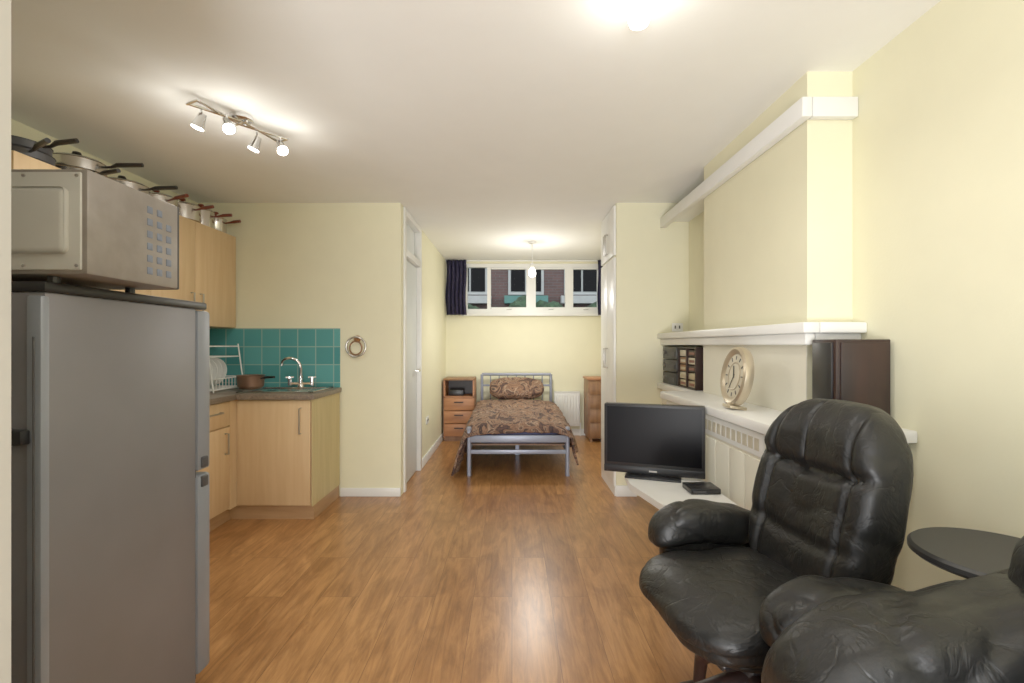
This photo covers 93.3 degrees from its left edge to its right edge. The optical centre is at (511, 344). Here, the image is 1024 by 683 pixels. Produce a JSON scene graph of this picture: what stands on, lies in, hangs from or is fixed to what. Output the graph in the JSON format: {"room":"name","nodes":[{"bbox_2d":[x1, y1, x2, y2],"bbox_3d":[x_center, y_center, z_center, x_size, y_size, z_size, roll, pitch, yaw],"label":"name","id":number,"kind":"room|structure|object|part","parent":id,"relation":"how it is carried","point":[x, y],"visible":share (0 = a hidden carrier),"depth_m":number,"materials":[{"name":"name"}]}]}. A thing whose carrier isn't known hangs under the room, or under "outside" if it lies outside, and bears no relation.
{"room":"studio apartment","nodes":[
{"label":"studio apartment","id":0,"kind":"room"},
{"bbox_2d":[0,0,10,682],"bbox_3d":[-1.663,0.037,0.650,1.875,2.426,0.100,0,0,0],"label":"wall","id":1,"kind":"structure","parent":0,"point":[5,5],"depth_m":0.69,"materials":[{"name":"paint"}]},
{"bbox_2d":[11,138,55,165],"bbox_3d":[-2.359,-0.925,2.370,0.430,0.068,0.288,0,0,0],"label":"frying pan","id":2,"kind":"object","parent":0,"point":[33,152],"visible":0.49,"depth_m":2.30,"materials":[{"name":"black metal"}]},
{"bbox_2d":[11,135,78,156],"bbox_3d":[-2.356,-0.979,2.380,0.435,0.076,0.268,0,0,0],"label":"frying pan","id":3,"kind":"object","parent":2,"relation":"on","point":[16,140],"visible":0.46,"depth_m":2.37,"materials":[{"name":"black metal"}]},
{"bbox_2d":[55,164,120,178],"bbox_3d":[-2.351,-0.921,2.690,0.466,0.061,0.308,0,0,0],"label":"frying pan","id":4,"kind":"object","parent":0,"point":[117,170],"visible":0.16,"depth_m":2.60,"materials":[{"name":"metal"}]},
{"bbox_2d":[53,151,143,175],"bbox_3d":[-2.333,-1.015,2.700,0.461,0.128,0.268,0,0,0],"label":"saucepan","id":5,"kind":"object","parent":4,"relation":"on","point":[75,159],"visible":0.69,"depth_m":2.63,"materials":[{"name":"metal"}]},
{"bbox_2d":[11,119,197,204],"bbox_3d":[-2.660,0.037,2.350,0.120,2.426,3.500,0,0,0],"label":"wall","id":6,"kind":"structure","parent":0,"point":[19,129],"depth_m":2.83,"materials":[{"name":"paint"}]},
{"bbox_2d":[11,150,235,327],"bbox_3d":[-2.419,-0.515,3.092,0.359,0.750,1.785,0,0,0],"label":"kitchen cabinet","id":7,"kind":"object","parent":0,"point":[207,255],"depth_m":3.58,"materials":[{"name":"beige wood"}]},
{"bbox_2d":[150,190,188,206],"bbox_3d":[-2.334,-0.973,3.275,0.410,0.163,0.258,0,0,0],"label":"saucepan","id":8,"kind":"object","parent":7,"relation":"on","point":[174,200],"visible":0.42,"depth_m":3.20,"materials":[{"name":"metal"}]},
{"bbox_2d":[179,198,213,222],"bbox_3d":[-2.333,-0.980,3.520,0.372,0.178,0.238,0,0,0],"label":"saucepan","id":9,"kind":"object","parent":7,"relation":"on","point":[191,211],"visible":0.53,"depth_m":3.47,"materials":[{"name":"metal"}]},
{"bbox_2d":[198,204,231,227],"bbox_3d":[-2.337,-0.990,3.730,0.313,0.198,0.188,0,0,0],"label":"saucepan","id":10,"kind":"object","parent":7,"relation":"on","point":[207,216],"visible":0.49,"depth_m":3.70,"materials":[{"name":"metal"}]},
{"bbox_2d":[214,212,240,232],"bbox_3d":[-2.331,-0.983,3.900,0.281,0.183,0.164,0,0,0],"label":"saucepan","id":11,"kind":"object","parent":7,"relation":"on","point":[220,223],"visible":0.55,"depth_m":3.87,"materials":[{"name":"metal"}]},
{"bbox_2d":[109,175,177,194],"bbox_3d":[-2.322,-0.970,3.000,0.484,0.158,0.288,0,0,0],"label":"saucepan","id":12,"kind":"object","parent":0,"point":[138,186],"visible":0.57,"depth_m":2.98,"materials":[{"name":"metal"}]},
{"bbox_2d":[198,203,402,495],"bbox_3d":[-1.760,0.037,4.050,1.680,2.426,0.100,0,0,0],"label":"wall partition","id":13,"kind":"structure","parent":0,"point":[299,265],"depth_m":4.00,"materials":[{"name":"beige paint"}]},
{"bbox_2d":[209,328,339,386],"bbox_3d":[-2.010,0.106,3.099,1.179,0.488,1.799,0,0,0],"label":"tile backsplash","id":14,"kind":"structure","parent":13,"relation":"attached to","point":[262,350],"depth_m":3.99,"materials":[{"name":"teal tile"}]},
{"bbox_2d":[345,335,366,356],"bbox_3d":[-1.280,0.011,3.977,0.175,0.183,0.045,0,0,0],"label":"towel ring holder","id":15,"kind":"object","parent":13,"relation":"attached to","point":[357,339],"visible":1,"depth_m":3.96,"materials":[{"name":"silver metal"}]},
{"bbox_2d":[340,488,400,496],"bbox_3d":[-1.167,1.215,3.992,0.495,0.070,0.014,0,0,0],"label":"baseboard","id":16,"kind":"structure","parent":13,"relation":"attached to","point":[344,492],"depth_m":3.98,"materials":[{"name":"white wood"}]},
{"bbox_2d":[422,231,445,457],"bbox_3d":[-0.970,0.037,5.780,0.100,2.426,1.840,0,0,0],"label":"wall","id":17,"kind":"structure","parent":0,"point":[433,262],"depth_m":5.60,"materials":[{"name":"paint"}]},
{"bbox_2d":[403,207,421,491],"bbox_3d":[-0.961,0.040,4.480,0.139,2.421,0.760,0,0,0],"label":"door","id":18,"kind":"structure","parent":17,"relation":"in","point":[412,232],"depth_m":4.55,"materials":[{"name":"white wood"}]},
{"bbox_2d":[422,433,443,467],"bbox_3d":[-0.912,1.205,5.795,0.014,0.090,1.790,0,0,0],"label":"baseboard","id":19,"kind":"structure","parent":17,"relation":"attached to","point":[439,440],"depth_m":5.45,"materials":[{"name":"white wood"}]},
{"bbox_2d":[195,435,722,682],"bbox_3d":[-0.475,1.275,2.125,4.450,0.050,9.450,0,0,0],"label":"floor","id":20,"kind":"structure","parent":0,"point":[517,569],"depth_m":2.51,"materials":[{"name":"laminate"}]},
{"bbox_2d":[11,281,208,682],"bbox_3d":[-1.442,0.547,1.478,0.627,1.406,0.695,0,0,0],"label":"freezer","id":21,"kind":"object","parent":20,"relation":"on","point":[110,388],"visible":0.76,"depth_m":1.36,"materials":[{"name":"silver metal"}]},
{"bbox_2d":[11,169,178,292],"bbox_3d":[-1.287,-0.295,1.347,0.486,0.279,0.359,0,0,0],"label":"microwave oven","id":22,"kind":"object","parent":21,"relation":"on","point":[79,227],"visible":0.96,"depth_m":1.21,"materials":[{"name":"metal"}]},
{"bbox_2d":[196,388,341,531],"bbox_3d":[-2.001,0.800,2.993,1.193,0.900,1.985,0,0,0],"label":"base cabinet","id":23,"kind":"object","parent":20,"relation":"on","point":[272,455],"visible":0.4,"depth_m":3.44,"materials":[{"name":"brown wood"}]},
{"bbox_2d":[209,344,242,392],"bbox_3d":[-2.330,0.170,3.700,0.349,0.360,0.410,0,0,0],"label":"dish rack","id":24,"kind":"object","parent":23,"relation":"on","point":[217,367],"visible":0.34,"depth_m":3.70,"materials":[{"name":"white plastic"}]},
{"bbox_2d":[236,387,332,392],"bbox_3d":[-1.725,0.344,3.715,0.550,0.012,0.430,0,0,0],"label":"sink","id":25,"kind":"object","parent":23,"relation":"on","point":[263,389],"visible":1,"depth_m":3.69,"materials":[{"name":"metal"}]},
{"bbox_2d":[235,374,274,389],"bbox_3d":[-1.945,0.283,3.718,0.338,0.105,0.212,0,0,0],"label":"saucepan","id":26,"kind":"object","parent":25,"relation":"on","point":[247,381],"visible":1,"depth_m":3.65,"materials":[{"name":"brown metal"}]},
{"bbox_2d":[280,357,315,386],"bbox_3d":[-1.719,0.216,3.880,0.280,0.243,0.092,0,0,0],"label":"tap","id":27,"kind":"object","parent":25,"relation":"on","point":[300,383],"visible":1,"depth_m":3.88,"materials":[{"name":"silver metal"}]},
{"bbox_2d":[443,377,475,440],"bbox_3d":[-0.690,0.843,6.460,0.400,0.815,0.420,0,0,0],"label":"drawers","id":28,"kind":"object","parent":20,"relation":"on","point":[459,393],"visible":0.88,"depth_m":6.27,"materials":[{"name":"orange wood"}]},
{"bbox_2d":[466,373,569,475],"bbox_3d":[0.060,0.816,5.607,0.992,0.869,2.026,0,0,0],"label":"frame","id":29,"kind":"object","parent":20,"relation":"on","point":[516,440],"visible":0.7,"depth_m":4.61,"materials":[{"name":"metal"}]},
{"bbox_2d":[485,432,560,434],"bbox_3d":[0.060,0.885,5.600,0.880,0.160,1.900,0,0,0],"label":"mattress","id":30,"kind":"object","parent":29,"relation":"on","point":[523,433],"visible":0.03,"depth_m":4.65,"materials":[{"name":"fabric"}]},
{"bbox_2d":[451,399,578,475],"bbox_3d":[0.038,0.966,5.390,1.253,0.548,1.693,0,0,0],"label":"duvet","id":31,"kind":"object","parent":30,"relation":"on","point":[492,416],"visible":0.92,"depth_m":4.84,"materials":[{"name":"brown fabric"}]},
{"bbox_2d":[489,377,543,399],"bbox_3d":[0.062,0.570,6.389,0.722,0.278,0.397,0,0,0],"label":"pillow","id":32,"kind":"object","parent":30,"relation":"on","point":[517,388],"visible":0.98,"depth_m":6.27,"materials":[{"name":"brown fabric"}]},
{"bbox_2d":[583,376,600,441],"bbox_3d":[1.180,0.838,6.383,0.430,0.825,0.434,0,0,0],"label":"base cabinet","id":33,"kind":"object","parent":20,"relation":"on","point":[592,384],"visible":0.35,"depth_m":6.19,"materials":[{"name":"brown wood"}]},
{"bbox_2d":[601,203,688,496],"bbox_3d":[1.139,0.037,4.293,0.650,2.426,0.615,0,0,0],"label":"tall cabinet","id":34,"kind":"object","parent":20,"relation":"on","point":[645,269],"depth_m":4.00,"materials":[{"name":"paint"}]},
{"bbox_2d":[672,323,682,331],"bbox_3d":[1.365,-0.145,3.989,0.090,0.070,0.018,0,0,0],"label":"wall socket","id":35,"kind":"object","parent":34,"relation":"attached to","point":[676,327],"visible":1,"depth_m":3.98,"materials":[{"name":"white plastic"}]},
{"bbox_2d":[625,473,736,509],"bbox_3d":[0.785,0.973,2.440,0.390,0.555,0.680,0,0,0],"label":"tv stand","id":36,"kind":"object","parent":20,"relation":"on","point":[659,494],"visible":0.12,"depth_m":2.28,"materials":[{"name":"white wood"}]},
{"bbox_2d":[604,402,704,482],"bbox_3d":[0.747,0.503,2.555,0.510,0.381,0.170,0,0,20],"label":"television","id":37,"kind":"object","parent":36,"relation":"on","point":[655,442],"visible":1,"depth_m":2.52,"materials":[{"name":"black plastic"}]},
{"bbox_2d":[682,482,720,493],"bbox_3d":[0.900,0.680,2.299,0.140,0.027,0.122,0,0,0],"label":"box","id":38,"kind":"object","parent":36,"relation":"on","point":[691,487],"visible":1,"depth_m":2.26,"materials":[{"name":"black plastic"}]},
{"bbox_2d":[639,398,913,682],"bbox_3d":[0.754,0.710,1.455,0.718,1.077,0.766,0,0,0],"label":"leather recliner","id":39,"kind":"object","parent":20,"relation":"on","point":[827,518],"visible":0.77,"depth_m":1.38,"materials":[{"name":"black leather"}]},
{"bbox_2d":[657,345,916,509],"bbox_3d":[1.228,0.625,2.869,0.467,1.250,2.258,0,0,0],"label":"fireplace surround","id":40,"kind":"object","parent":20,"relation":"on","point":[735,446],"visible":0.37,"depth_m":2.32,"materials":[{"name":"white paint"}]},
{"bbox_2d":[663,347,677,385],"bbox_3d":[1.333,0.162,3.810,0.215,0.294,0.320,0,0,0],"label":"stack","id":41,"kind":"object","parent":40,"relation":"on","point":[670,364],"visible":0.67,"depth_m":3.78,"materials":[{"name":"black plastic"}]},
{"bbox_2d":[678,347,702,390],"bbox_3d":[1.330,0.162,3.445,0.180,0.294,0.350,0,0,0],"label":"rack","id":42,"kind":"object","parent":40,"relation":"on","point":[690,359],"visible":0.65,"depth_m":3.39,"materials":[{"name":"brown wood"}]},
{"bbox_2d":[720,346,753,409],"bbox_3d":[1.080,0.159,2.339,0.094,0.304,0.292,0,0,0],"label":"mantel clock","id":43,"kind":"object","parent":40,"relation":"on","point":[737,373],"visible":1,"depth_m":2.29,"materials":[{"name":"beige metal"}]},
{"bbox_2d":[812,339,889,414],"bbox_3d":[1.341,0.143,1.921,0.218,0.331,0.158,0,0,0],"label":"speaker","id":44,"kind":"object","parent":40,"relation":"on","point":[854,370],"visible":0.6,"depth_m":1.84},
{"bbox_2d":[761,536,1023,682],"bbox_3d":[0.968,0.797,0.222,0.938,0.906,1.655,0,0,0],"label":"armchair","id":45,"kind":"object","parent":20,"relation":"on","point":[971,630],"visible":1,"depth_m":0.87,"materials":[{"name":"black leather"}]},
{"bbox_2d":[907,527,1020,578],"bbox_3d":[1.262,0.893,1.245,0.380,0.713,0.380,0,0,0],"label":"round side table","id":46,"kind":"object","parent":20,"relation":"on","point":[962,552],"visible":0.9,"depth_m":1.27,"materials":[{"name":"paint"}]},
{"bbox_2d":[11,0,940,259],"bbox_3d":[-0.475,-1.206,2.125,4.450,0.060,9.450,0,0,0],"label":"ceiling","id":47,"kind":"structure","parent":0,"point":[499,126],"depth_m":2.24,"materials":[{"name":"paint"}]},
{"bbox_2d":[186,98,288,155],"bbox_3d":[-1.385,-1.105,2.483,0.160,0.139,0.495,0,0,27],"label":"track spotlight","id":48,"kind":"object","parent":47,"relation":"attached to","point":[243,119],"visible":1,"depth_m":2.44,"materials":[{"name":"silver metal"}]},
{"bbox_2d":[528,241,536,276],"bbox_3d":[0.230,-0.973,5.500,0.100,0.404,0.100,0,0,0],"label":"pendant lamp","id":49,"kind":"object","parent":47,"relation":"hanging from","point":[532,272],"visible":1,"depth_m":5.48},
{"bbox_2d":[446,261,600,428],"bbox_3d":[0.340,0.037,6.775,2.720,2.426,0.150,0,0,0],"label":"wall","id":50,"kind":"structure","parent":0,"point":[568,348],"depth_m":6.70,"materials":[{"name":"paint"}]},
{"bbox_2d":[445,260,600,315],"bbox_3d":[0.338,-0.782,6.705,2.505,0.764,0.170,0,0,0],"label":"window","id":51,"kind":"structure","parent":50,"relation":"in","point":[491,289],"depth_m":6.76,"materials":[{"name":"glass"}]},
{"bbox_2d":[445,260,466,314],"bbox_3d":[-0.762,-0.785,6.597,0.291,0.751,0.060,0,0,0],"label":"curtain","id":52,"kind":"object","parent":51,"relation":"hanging from","point":[455,295],"visible":1,"depth_m":6.58,"materials":[{"name":"purple fabric"}]},
{"bbox_3d":[0.338,-1.155,6.630,2.505,0.019,0.020,0,0,0],"label":"curtain rail","id":53,"kind":"part","parent":51,"relation":"part of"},
{"bbox_2d":[597,260,602,314],"bbox_3d":[1.288,-0.785,6.597,0.251,0.751,0.060,0,0,0],"label":"curtain","id":54,"kind":"object","parent":51,"relation":"hanging from","point":[599,261],"visible":0.15,"depth_m":6.59,"materials":[{"name":"purple fabric"}]},
{"bbox_2d":[554,391,580,435],"bbox_3d":[0.764,0.944,6.654,0.368,0.612,0.089,0,0,0],"label":"radiator","id":55,"kind":"object","parent":50,"relation":"attached to","point":[568,402],"visible":0.72,"depth_m":6.62,"materials":[{"name":"white metal"}]},
{"bbox_2d":[571,429,584,434],"bbox_3d":[0.340,1.205,6.691,2.480,0.090,0.015,0,0,0],"label":"baseboard","id":56,"kind":"structure","parent":50,"relation":"attached to","point":[574,431],"depth_m":6.68,"materials":[{"name":"white wood"}]},
{"bbox_2d":[624,0,650,29],"bbox_3d":[0.420,-1.112,1.600,0.100,0.126,0.100,0,0,0],"label":"bulb","id":57,"kind":"object","parent":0,"point":[639,14],"depth_m":1.58,"materials":[{"name":"white glass"}]},
{"bbox_2d":[704,72,851,407],"bbox_3d":[1.367,0.037,2.640,0.194,2.426,1.120,0,0,0],"label":"wall","id":58,"kind":"structure","parent":0,"point":[778,232],"depth_m":2.22,"materials":[{"name":"paint"}]},
{"bbox_2d":[660,97,857,227],"bbox_3d":[1.344,-1.008,3.019,0.238,0.085,1.959,0,0,0],"label":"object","id":59,"kind":"object","parent":58,"relation":"attached to","point":[691,206],"visible":0.99,"depth_m":2.35,"materials":[{"name":"white paint"}]},
{"bbox_2d":[657,322,866,344],"bbox_3d":[1.331,-0.048,2.994,0.263,0.095,2.009,0,0,0],"label":"mantel shelf","id":60,"kind":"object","parent":58,"relation":"attached to","point":[800,333],"depth_m":2.26,"materials":[{"name":"white paint"}]},
{"bbox_2d":[689,0,1023,590],"bbox_3d":[1.512,0.037,0.700,0.096,2.426,6.600,0,0,0],"label":"wall","id":61,"kind":"structure","parent":0,"point":[938,128],"depth_m":1.64,"materials":[{"name":"paint"}]}
]}

